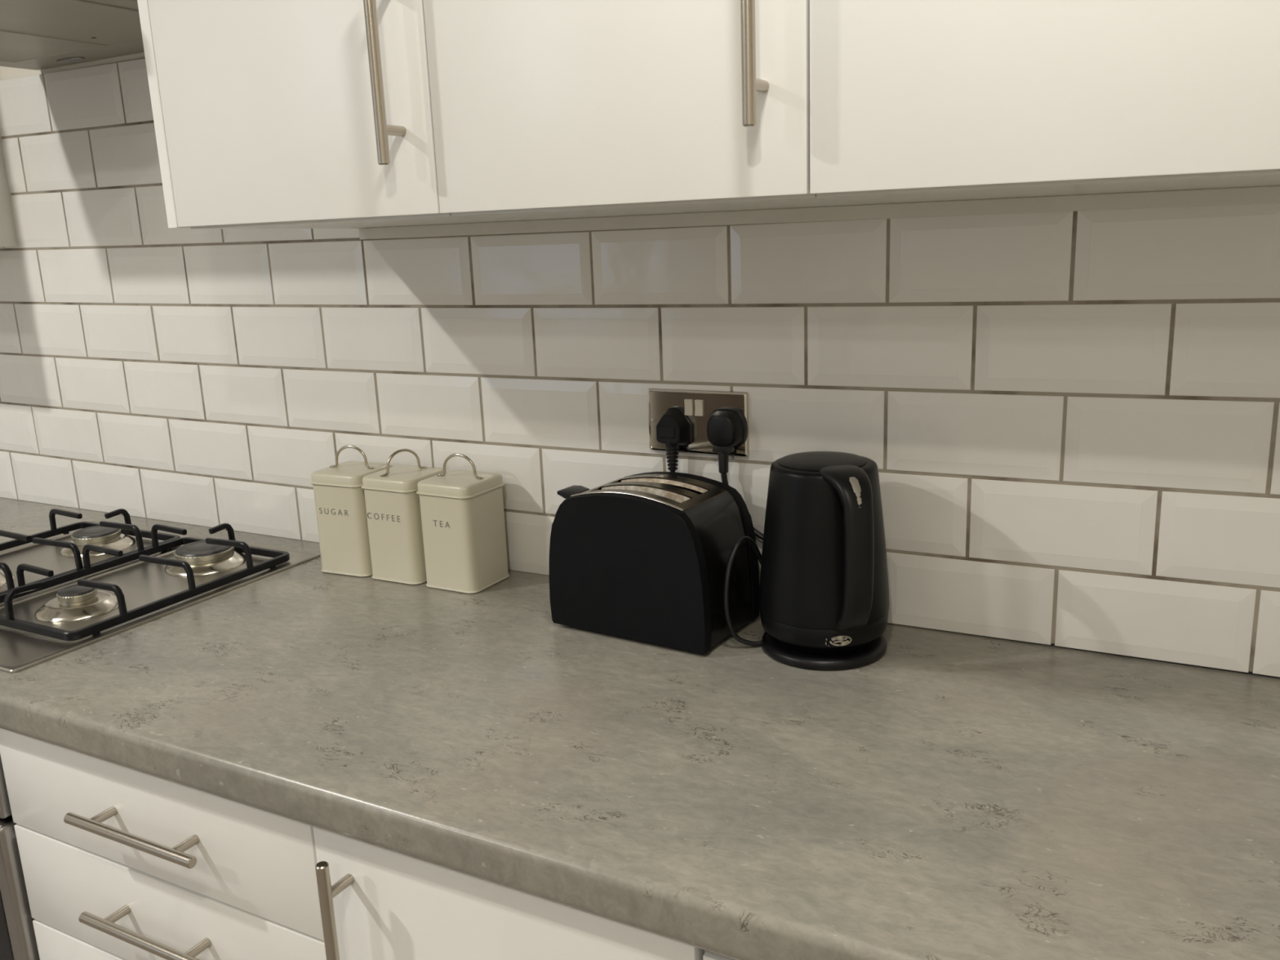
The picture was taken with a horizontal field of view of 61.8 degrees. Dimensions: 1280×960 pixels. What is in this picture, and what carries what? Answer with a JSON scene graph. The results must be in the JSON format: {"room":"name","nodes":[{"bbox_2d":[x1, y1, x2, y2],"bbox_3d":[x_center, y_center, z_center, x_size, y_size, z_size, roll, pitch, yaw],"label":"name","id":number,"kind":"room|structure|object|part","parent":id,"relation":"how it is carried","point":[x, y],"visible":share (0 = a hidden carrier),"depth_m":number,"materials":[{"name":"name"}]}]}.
{"room":"kitchen","nodes":[
{"label":"kitchen","id":0,"kind":"room"},
{"bbox_2d":[0,52,1279,678],"bbox_3d":[-0.399,-0.185,1.717,5.000,2.400,0.107,5,15,28],"label":"wall","id":1,"kind":"structure","parent":0,"point":[1068,421],"depth_m":1.38,"materials":[{"name":"white tile"}]},
{"bbox_2d":[0,133,19,247],"bbox_3d":[-1.461,-0.772,1.881,0.409,0.730,0.379,5,15,28],"label":"upper cabinet","id":2,"kind":"object","parent":1,"relation":"attached to","point":[8,237],"visible":1,"depth_m":2.00,"materials":[{"name":"white laminate"}]},
{"bbox_2d":[0,0,144,70],"bbox_3d":[-0.935,-0.983,1.465,0.599,0.691,0.490,5,15,28],"label":"hood","id":3,"kind":"object","parent":1,"relation":"attached to","point":[35,34],"visible":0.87,"depth_m":1.56,"materials":[{"name":"grey metal"}]},
{"bbox_3d":[-1.033,-0.652,1.579,0.247,0.003,0.375,5,15,28],"label":"filter panel","id":4,"kind":"part","parent":3,"relation":"part of","materials":[{"name":"beige"}]},
{"bbox_3d":[-0.811,-0.632,1.459,0.246,0.003,0.375,5,15,28],"label":"filter panel","id":5,"kind":"part","parent":3,"relation":"part of","materials":[{"name":"beige"}]},
{"bbox_2d":[137,0,599,229],"bbox_3d":[-0.342,-0.679,1.275,0.428,0.731,0.379,5,15,28],"label":"upper cabinet","id":6,"kind":"object","parent":1,"relation":"attached to","point":[267,113],"visible":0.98,"depth_m":1.20,"materials":[{"name":"white laminate"}]},
{"bbox_3d":[-0.513,-0.699,1.389,0.016,0.731,0.340,5,15,28],"label":"panel","id":7,"kind":"part","parent":6,"relation":"part of","materials":[{"name":"white laminate"}]},
{"bbox_3d":[-0.402,-0.647,1.150,0.408,0.715,0.018,5,15,28],"label":"door","id":8,"kind":"part","parent":6,"relation":"part of","materials":[{"name":"white laminate"}]},
{"bbox_3d":[-0.262,-0.430,1.095,0.012,0.207,0.040,5,15,28],"label":"handle","id":9,"kind":"part","parent":6,"relation":"part of","materials":[{"name":"silver metal"}]},
{"bbox_2d":[422,0,904,217],"bbox_3d":[0.025,-0.644,1.076,0.409,0.725,0.379,5,15,28],"label":"upper cabinet","id":10,"kind":"object","parent":1,"relation":"attached to","point":[540,108],"visible":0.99,"depth_m":1.01,"materials":[{"name":"white laminate"}]},
{"bbox_3d":[0.096,-0.405,0.899,0.012,0.207,0.040,5,15,28],"label":"handle","id":11,"kind":"part","parent":10,"relation":"part of","materials":[{"name":"silver metal"}]},
{"bbox_2d":[647,387,749,456],"bbox_3d":[0.076,-0.077,1.411,0.145,0.084,0.013,5,15,28],"label":"wall socket","id":12,"kind":"object","parent":1,"relation":"attached to","point":[697,405],"visible":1,"depth_m":1.41,"materials":[{"name":"silver metal"}]},
{"bbox_2d":[656,407,692,471],"bbox_3d":[0.084,0.039,1.416,0.134,0.266,0.027,5,15,28],"label":"plug","id":13,"kind":"object","parent":12,"relation":"in","point":[673,428],"visible":0.66,"depth_m":1.41,"materials":[{"name":"black plastic"}]},
{"bbox_2d":[684,399,693,415],"bbox_3d":[0.064,-0.095,1.407,0.011,0.022,0.004,5,15,28],"label":"switch","id":14,"kind":"object","parent":12,"relation":"attached to","point":[688,403],"depth_m":1.41,"materials":[{"name":"beige plastic"}]},
{"bbox_2d":[694,399,703,416],"bbox_3d":[0.077,-0.094,1.400,0.011,0.022,0.004,5,15,28],"label":"switch","id":15,"kind":"object","parent":12,"relation":"attached to","point":[699,403],"depth_m":1.40,"materials":[{"name":"beige plastic"}]},
{"bbox_2d":[706,408,763,540],"bbox_3d":[0.163,0.046,1.369,0.170,0.268,0.035,5,15,28],"label":"plug","id":16,"kind":"object","parent":12,"relation":"in","point":[726,428],"visible":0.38,"depth_m":1.37,"materials":[{"name":"black plastic"}]},
{"bbox_2d":[358,185,1279,239],"bbox_3d":[0.537,-0.289,1.101,2.190,0.017,0.010,5,15,28],"label":"trim","id":17,"kind":"structure","parent":1,"relation":"attached to","point":[1254,194],"depth_m":1.24,"materials":[{"name":"white wood"}]},
{"bbox_2d":[809,0,1279,202],"bbox_3d":[0.468,-0.606,0.837,0.599,0.725,0.379,5,15,28],"label":"upper cabinet","id":18,"kind":"object","parent":1,"relation":"attached to","point":[911,100],"visible":1,"depth_m":0.83,"materials":[{"name":"white laminate"}]},
{"bbox_3d":[-1.117,1.372,0.643,5.200,0.080,3.304,5,15,28],"label":"floor","id":19,"kind":"structure","parent":0,"visible":0},
{"bbox_2d":[0,754,39,959],"bbox_3d":[-0.918,0.571,1.753,0.596,0.744,0.647,5,15,28],"label":"oven","id":20,"kind":"object","parent":19,"relation":"on","point":[18,941],"visible":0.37,"depth_m":1.36,"materials":[{"name":"silver metal"}]},
{"bbox_3d":[-1.050,0.332,1.469,0.596,0.136,0.029,5,15,28],"label":"control panel","id":21,"kind":"part","parent":20,"relation":"part of","materials":[{"name":"silver metal"}]},
{"bbox_3d":[-1.045,0.686,1.536,0.548,0.540,0.008,5,15,28],"label":"glass","id":22,"kind":"part","parent":20,"relation":"part of","materials":[{"name":"black glass"}]},
{"bbox_2d":[0,728,326,959],"bbox_3d":[-0.409,0.662,1.507,0.529,0.850,0.628,5,15,28],"label":"drawer unit","id":23,"kind":"object","parent":19,"relation":"on","point":[118,862],"visible":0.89,"depth_m":1.20,"materials":[{"name":"white laminate"}]},
{"bbox_3d":[-0.537,0.690,1.274,0.527,0.223,0.018,5,15,28],"label":"drawer","id":24,"kind":"part","parent":23,"relation":"part of","materials":[{"name":"white laminate"}]},
{"bbox_3d":[-0.547,0.386,1.168,0.207,0.012,0.040,5,15,28],"label":"handle","id":25,"kind":"part","parent":23,"relation":"part of","materials":[{"name":"silver metal"}]},
{"bbox_3d":[-0.548,0.511,1.201,0.207,0.012,0.040,5,15,28],"label":"handle","id":26,"kind":"part","parent":23,"relation":"part of","materials":[{"name":"silver metal"}]},
{"bbox_3d":[-0.544,0.513,1.232,0.527,0.132,0.018,5,15,28],"label":"drawer","id":27,"kind":"part","parent":23,"relation":"part of","materials":[{"name":"white laminate"}]},
{"bbox_2d":[312,826,706,959],"bbox_3d":[0.008,0.699,1.282,0.420,0.850,0.628,5,15,28],"label":"base cabinet","id":28,"kind":"object","parent":19,"relation":"on","point":[376,903],"visible":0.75,"depth_m":0.99,"materials":[{"name":"white laminate"}]},
{"bbox_3d":[-0.289,0.459,1.042,0.012,0.207,0.040,5,15,28],"label":"handle","id":29,"kind":"part","parent":28,"relation":"part of","materials":[{"name":"silver metal"}]},
{"bbox_2d":[0,497,1279,959],"bbox_3d":[-0.557,0.210,1.488,4.920,0.050,0.620,5,15,28],"label":"countertop","id":30,"kind":"structure","parent":28,"relation":"on","point":[946,795],"depth_m":1.03,"materials":[{"name":"grey concrete"}]},
{"bbox_2d":[0,508,319,673],"bbox_3d":[-0.896,0.130,1.651,0.580,0.056,0.514,5,15,28],"label":"gas hob","id":31,"kind":"object","parent":30,"relation":"in","point":[67,588],"visible":1,"depth_m":1.63,"materials":[{"name":"grey metal"}]},
{"bbox_3d":[-1.036,0.156,1.654,0.120,0.012,0.120,5,15,28],"label":"burner","id":32,"kind":"part","parent":31,"relation":"part of","materials":[{"name":"silver metal"}]},
{"bbox_3d":[-0.801,0.176,1.527,0.115,0.012,0.115,5,15,28],"label":"burner","id":33,"kind":"part","parent":31,"relation":"part of","materials":[{"name":"silver metal"}]},
{"bbox_3d":[-0.802,0.164,1.524,0.052,0.013,0.052,5,15,28],"label":"burner crown","id":34,"kind":"part","parent":31,"relation":"part of","materials":[{"name":"metal"}]},
{"bbox_3d":[-0.933,0.096,1.836,0.078,0.013,0.078,5,15,28],"label":"burner crown","id":35,"kind":"part","parent":31,"relation":"part of","materials":[{"name":"metal"}]},
{"bbox_3d":[-0.932,0.108,1.839,0.120,0.012,0.120,5,15,28],"label":"burner","id":36,"kind":"part","parent":31,"relation":"part of","materials":[{"name":"silver metal"}]},
{"bbox_3d":[-0.696,0.116,1.711,0.091,0.013,0.091,5,15,28],"label":"burner crown","id":37,"kind":"part","parent":31,"relation":"part of","materials":[{"name":"metal"}]},
{"bbox_3d":[-0.696,0.128,1.714,0.125,0.012,0.125,5,15,28],"label":"burner","id":38,"kind":"part","parent":31,"relation":"part of","materials":[{"name":"silver metal"}]},
{"bbox_2d":[310,444,392,577],"bbox_3d":[-0.439,0.041,1.653,0.098,0.193,0.098,4,15,24],"label":"canister","id":39,"kind":"object","parent":30,"relation":"on","point":[339,495],"visible":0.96,"depth_m":1.61,"materials":[{"name":"beige metal"}]},
{"bbox_3d":[-0.441,-0.010,1.641,0.098,0.018,0.098,4,15,24],"label":"lid","id":40,"kind":"part","parent":39,"relation":"part of","materials":[{"name":"beige metal"}]},
{"bbox_3d":[-0.442,-0.035,1.635,0.078,0.036,0.010,2,14,19],"label":"handle","id":41,"kind":"part","parent":39,"relation":"part of","materials":[{"name":"silver metal"}]},
{"bbox_2d":[360,448,443,584],"bbox_3d":[-0.349,0.048,1.608,0.098,0.193,0.098,5,15,27],"label":"canister","id":42,"kind":"object","parent":30,"relation":"on","point":[393,506],"visible":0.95,"depth_m":1.57,"materials":[{"name":"beige metal"}]},
{"bbox_3d":[-0.351,-0.003,1.596,0.098,0.018,0.098,5,15,27],"label":"lid","id":43,"kind":"part","parent":42,"relation":"part of","materials":[{"name":"beige metal"}]},
{"bbox_3d":[-0.352,-0.028,1.590,0.078,0.036,0.009,-14,18,-40],"label":"handle","id":44,"kind":"part","parent":42,"relation":"part of","materials":[{"name":"silver metal"}]},
{"bbox_2d":[416,453,509,593],"bbox_3d":[-0.258,0.056,1.559,0.098,0.193,0.098,5,15,28],"label":"canister","id":45,"kind":"object","parent":30,"relation":"on","point":[462,512],"visible":1,"depth_m":1.53,"materials":[{"name":"beige metal"}]},
{"bbox_3d":[-0.261,-0.021,1.541,0.078,0.036,0.010,4,15,24],"label":"handle","id":46,"kind":"part","parent":45,"relation":"part of","materials":[{"name":"silver metal"}]},
{"bbox_3d":[-0.260,0.005,1.547,0.098,0.018,0.098,5,15,28],"label":"lid","id":47,"kind":"part","parent":45,"relation":"part of","materials":[{"name":"beige metal"}]},
{"bbox_2d":[549,471,759,654],"bbox_3d":[0.008,0.093,1.366,0.249,0.188,0.142,6,16,33],"label":"toaster","id":48,"kind":"object","parent":30,"relation":"on","point":[644,557],"visible":0.98,"depth_m":1.30,"materials":[{"name":"black plastic"}]},
{"bbox_3d":[-0.079,0.018,1.405,0.046,0.012,0.038,6,16,33],"label":"lever","id":49,"kind":"part","parent":48,"relation":"part of","materials":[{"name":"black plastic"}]},
{"bbox_3d":[-0.018,0.107,1.310,0.230,0.181,0.016,6,16,33],"label":"panel","id":50,"kind":"part","parent":48,"relation":"part of","materials":[{"name":"black plastic"}]},
{"bbox_3d":[0.011,0.013,1.339,0.163,0.017,0.108,6,16,33],"label":"plate","id":51,"kind":"part","parent":48,"relation":"part of","materials":[{"name":"silver metal"}]},
{"bbox_3d":[0.050,0.080,1.411,0.230,0.181,0.018,6,16,33],"label":"panel","id":52,"kind":"part","parent":48,"relation":"part of","materials":[{"name":"black plastic"}]},
{"bbox_2d":[723,536,886,670],"bbox_3d":[0.208,0.132,1.281,0.176,0.137,0.159,5,15,28],"label":"base","id":53,"kind":"object","parent":30,"relation":"on","point":[876,649],"visible":0.58,"depth_m":1.24,"materials":[{"name":"black plastic"}]},
{"bbox_2d":[759,451,889,654],"bbox_3d":[0.215,0.082,1.252,0.157,0.221,0.163,5,15,28],"label":"electric kettle","id":54,"kind":"object","parent":53,"relation":"on","point":[824,587],"visible":1,"depth_m":1.20,"materials":[{"name":"plastic"}]},
{"bbox_3d":[0.210,-0.024,1.235,0.100,0.007,0.100,5,15,28],"label":"lid","id":55,"kind":"part","parent":54,"relation":"part of","materials":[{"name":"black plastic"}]},
{"bbox_3d":[0.232,0.079,1.187,0.050,0.184,0.074,-5,14,-12],"label":"handle","id":56,"kind":"part","parent":54,"relation":"part of","materials":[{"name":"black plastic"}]},
{"bbox_2d":[702,951,735,959],"bbox_3d":[0.459,0.738,1.038,0.600,0.850,0.628,5,15,28],"label":"base cabinet","id":57,"kind":"object","parent":19,"relation":"on","point":[708,955],"visible":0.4,"depth_m":0.85,"materials":[{"name":"white laminate"}]}
]}

